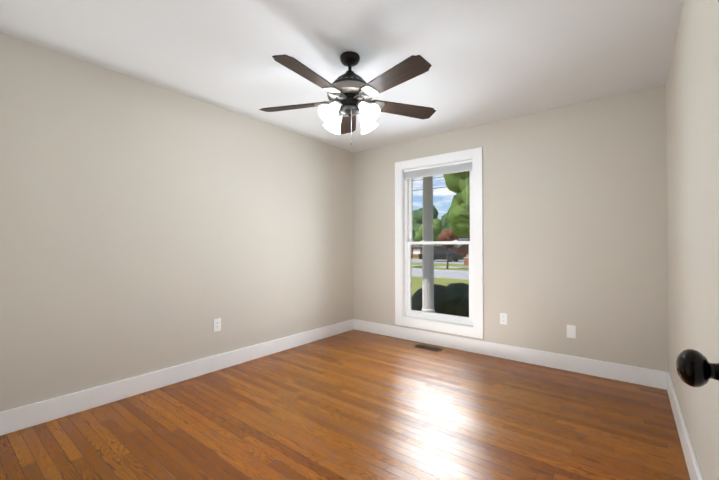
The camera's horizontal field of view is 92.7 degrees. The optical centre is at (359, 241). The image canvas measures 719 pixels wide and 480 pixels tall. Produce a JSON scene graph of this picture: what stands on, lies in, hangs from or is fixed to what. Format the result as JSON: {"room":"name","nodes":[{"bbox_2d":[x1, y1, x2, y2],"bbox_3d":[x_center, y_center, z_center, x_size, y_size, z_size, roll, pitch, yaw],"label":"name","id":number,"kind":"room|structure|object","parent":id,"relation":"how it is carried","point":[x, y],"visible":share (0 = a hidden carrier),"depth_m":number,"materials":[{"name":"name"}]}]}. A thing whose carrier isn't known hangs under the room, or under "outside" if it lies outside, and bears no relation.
{"room":"empty bedroom","nodes":[
{"label":"empty bedroom","id":0,"kind":"room"},
{"bbox_2d":[0,33,353,411],"bbox_3d":[-1.702,-0.040,2.795,0.140,2.440,5.340,-1,-1,38],"label":"wall","id":1,"kind":"structure","parent":0,"point":[145,227],"depth_m":2.69,"materials":[{"name":"paint"}]},
{"bbox_2d":[0,319,355,435],"bbox_3d":[-1.208,1.117,3.278,0.019,0.140,3.665,-1,-1,38],"label":"baseboard","id":2,"kind":"structure","parent":1,"relation":"attached to","point":[24,417],"depth_m":2.67,"materials":[{"name":"white wood"}]},
{"bbox_2d":[214,318,220,331],"bbox_3d":[-1.310,0.770,3.163,0.008,0.115,0.070,-1,-1,38],"label":"electrical outlet","id":3,"kind":"object","parent":1,"relation":"attached to","point":[217,324],"visible":1,"depth_m":3.16,"materials":[{"name":"white plastic"}]},
{"bbox_2d":[0,0,683,152],"bbox_3d":[-0.375,-1.350,1.771,3.515,0.150,5.340,-1,-1,38],"label":"ceiling","id":4,"kind":"structure","parent":0,"point":[490,61],"depth_m":2.25,"materials":[{"name":"paint"}]},
{"bbox_2d":[260,51,435,144],"bbox_3d":[-0.074,-0.954,2.313,1.284,0.627,1.260,-1,-1,38],"label":"ceiling fan","id":5,"kind":"object","parent":4,"relation":"hanging from","point":[350,93],"visible":1,"depth_m":2.25,"materials":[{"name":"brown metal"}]},
{"bbox_2d":[0,329,689,479],"bbox_3d":[-0.375,1.225,1.734,3.515,0.120,5.340,-1,-1,38],"label":"floor","id":6,"kind":"structure","parent":0,"point":[353,404],"depth_m":2.17,"materials":[{"name":"brown wood"}]},
{"bbox_2d":[413,344,441,351],"bbox_3d":[0.766,1.192,3.846,0.300,0.004,0.136,-1,-1,38],"label":"floor vent","id":7,"kind":"object","parent":6,"relation":"in","point":[426,347],"visible":1,"depth_m":3.85,"materials":[{"name":"brown metal"}]},
{"bbox_2d":[353,85,668,371],"bbox_3d":[1.232,-0.026,3.796,3.235,2.440,0.140,-1,-1,38],"label":"wall","id":8,"kind":"structure","parent":0,"point":[574,214],"depth_m":3.19,"materials":[{"name":"paint"}]},
{"bbox_2d":[395,147,482,338],"bbox_3d":[0.928,0.017,4.035,1.090,2.030,0.179,-1,-1,38],"label":"window unit","id":9,"kind":"structure","parent":8,"relation":"in","point":[407,172],"depth_m":3.98,"materials":[{"name":"white plastic"}]},
{"bbox_2d":[404,159,471,179],"bbox_3d":[0.895,-0.496,4.002,0.860,0.786,0.040,-1,-1,38],"label":"window blind","id":10,"kind":"object","parent":9,"relation":"attached to","point":[453,165],"depth_m":3.98,"materials":[{"name":"white plastic"}]},
{"bbox_2d":[500,313,506,324],"bbox_3d":[1.471,0.790,3.502,0.070,0.115,0.008,-1,-1,38],"label":"outlet","id":11,"kind":"object","parent":8,"relation":"attached to","point":[503,318],"visible":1,"depth_m":3.50,"materials":[{"name":"white plastic"}]},
{"bbox_2d":[356,319,663,388],"bbox_3d":[1.186,1.123,3.717,3.180,0.140,0.016,-1,-1,38],"label":"baseboard","id":12,"kind":"structure","parent":8,"relation":"attached to","point":[620,372],"depth_m":3.34,"materials":[{"name":"white wood"}]},
{"bbox_2d":[567,325,575,337],"bbox_3d":[1.935,0.825,3.138,0.070,0.115,0.007,-1,-1,38],"label":"electrical outlet plate","id":13,"kind":"object","parent":8,"relation":"attached to","point":[571,331],"visible":1,"depth_m":3.13,"materials":[{"name":"white plastic"}]},
{"bbox_2d":[665,0,718,479],"bbox_3d":[0.952,-0.070,0.710,0.140,2.440,5.340,-1,-1,38],"label":"wall","id":14,"kind":"structure","parent":0,"point":[692,122],"depth_m":1.57,"materials":[{"name":"paint"}]},
{"bbox_2d":[664,371,702,479],"bbox_3d":[1.320,1.088,1.290,0.019,0.140,3.665,-1,-1,38],"label":"baseboard","id":15,"kind":"structure","parent":14,"relation":"attached to","point":[694,472],"depth_m":1.91,"materials":[{"name":"white wood"}]},
{"bbox_2d":[676,349,718,386],"bbox_3d":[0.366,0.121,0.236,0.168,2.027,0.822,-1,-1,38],"label":"door knob","id":16,"kind":"object","parent":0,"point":[695,368],"depth_m":0.52,"materials":[{"name":"metal"}]},
{"label":"outside","id":17,"kind":"structure","parent":0,"visible":0},
{"bbox_2d":[411,258,468,294],"bbox_3d":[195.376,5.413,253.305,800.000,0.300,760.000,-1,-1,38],"label":"lawn","id":18,"kind":"structure","parent":17,"point":[416,283],"depth_m":16.96,"materials":[{"name":"green plant"}]},
{"bbox_2d":[413,218,420,223],"bbox_3d":[11.711,-1.232,75.225,6.391,8.012,6.090,-1,-1,38],"label":"tree","id":19,"kind":"object","parent":18,"relation":"on","point":[415,220],"depth_m":74.45,"materials":[{"name":"green plant"}]},
{"bbox_2d":[413,223,421,232],"bbox_3d":[13.284,-0.390,72.581,7.814,6.912,6.734,-1,-1,38],"label":"tree","id":20,"kind":"object","parent":18,"relation":"on","point":[416,226],"depth_m":71.29,"materials":[{"name":"green plant"}]},
{"bbox_2d":[413,205,438,223],"bbox_3d":[19.643,-4.080,104.770,8.814,14.547,8.407,-1,-1,38],"label":"trees","id":21,"kind":"object","parent":18,"relation":"on","point":[419,215],"depth_m":102.20,"materials":[{"name":"green plant"}]},
{"bbox_2d":[413,219,441,245],"bbox_3d":[9.179,-0.340,45.776,3.766,5.384,3.366,-1,-1,38],"label":"tree","id":22,"kind":"object","parent":18,"relation":"on","point":[436,232],"depth_m":44.87,"materials":[{"name":"green plant"}]},
{"bbox_2d":[411,259,468,279],"bbox_3d":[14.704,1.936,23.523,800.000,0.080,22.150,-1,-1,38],"label":"road","id":23,"kind":"structure","parent":18,"relation":"on","point":[453,274],"depth_m":21.24,"materials":[{"name":"grey asphalt"}]},
{"bbox_2d":[419,249,463,261],"bbox_3d":[8.795,1.456,37.049,4.400,1.372,1.840,-1,-1,38],"label":"car","id":24,"kind":"object","parent":23,"relation":"on","point":[438,255],"depth_m":36.04,"materials":[{"name":"paint"}]},
{"bbox_2d":[412,283,468,316],"bbox_3d":[3.373,1.292,5.401,5.638,1.074,1.250,-1,-1,38],"label":"bush","id":25,"kind":"object","parent":18,"relation":"on","point":[461,308],"depth_m":6.33,"materials":[{"name":"green plant"}]},
{"bbox_2d":[411,238,469,257],"bbox_3d":[10.448,0.985,52.104,12.800,2.800,7.800,-1,-1,38],"label":"house","id":26,"kind":"structure","parent":18,"relation":"on","point":[417,250],"depth_m":47.93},
{"bbox_2d":[440,218,448,230],"bbox_3d":[17.724,-1.157,72.629,8.260,7.786,6.931,-1,-1,38],"label":"tree","id":27,"kind":"object","parent":18,"relation":"on","point":[446,221],"depth_m":70.49,"materials":[{"name":"green plant"}]},
{"bbox_2d":[438,229,458,268],"bbox_3d":[6.535,0.556,25.012,1.423,2.993,1.555,-1,-1,38],"label":"tree","id":28,"kind":"object","parent":18,"relation":"on","point":[447,234],"depth_m":24.62,"materials":[{"name":"red plant"}]},
{"bbox_2d":[443,171,469,237],"bbox_3d":[4.783,-1.645,12.764,3.568,7.047,3.432,-1,-1,38],"label":"tree","id":29,"kind":"object","parent":18,"relation":"on","point":[453,181],"depth_m":13.17,"materials":[{"name":"green plant"}]},
{"bbox_2d":[446,223,466,237],"bbox_3d":[19.821,-0.914,67.075,6.126,7.145,6.864,-1,-1,38],"label":"tree","id":30,"kind":"object","parent":18,"relation":"on","point":[448,225],"depth_m":67.61,"materials":[{"name":"green plant"}]},
{"bbox_2d":[463,257,468,264],"bbox_3d":[9.341,1.726,29.810,0.480,0.680,0.480,-1,-1,38],"label":"mailbox","id":31,"kind":"object","parent":18,"relation":"on","point":[466,259],"depth_m":29.63,"materials":[{"name":"brick"}]},
{"bbox_3d":[1.724,1.495,4.590,8.000,0.420,1.750,-1,-1,38],"label":"porch floor","id":32,"kind":"structure","parent":18,"relation":"on","visible":0},
{"bbox_2d":[422,176,435,312],"bbox_3d":[1.167,-0.027,5.845,0.280,2.660,0.280,-1,-1,38],"label":"porch column","id":33,"kind":"structure","parent":32,"relation":"on","point":[427,277],"depth_m":5.77,"materials":[{"name":"paint"}]}
]}

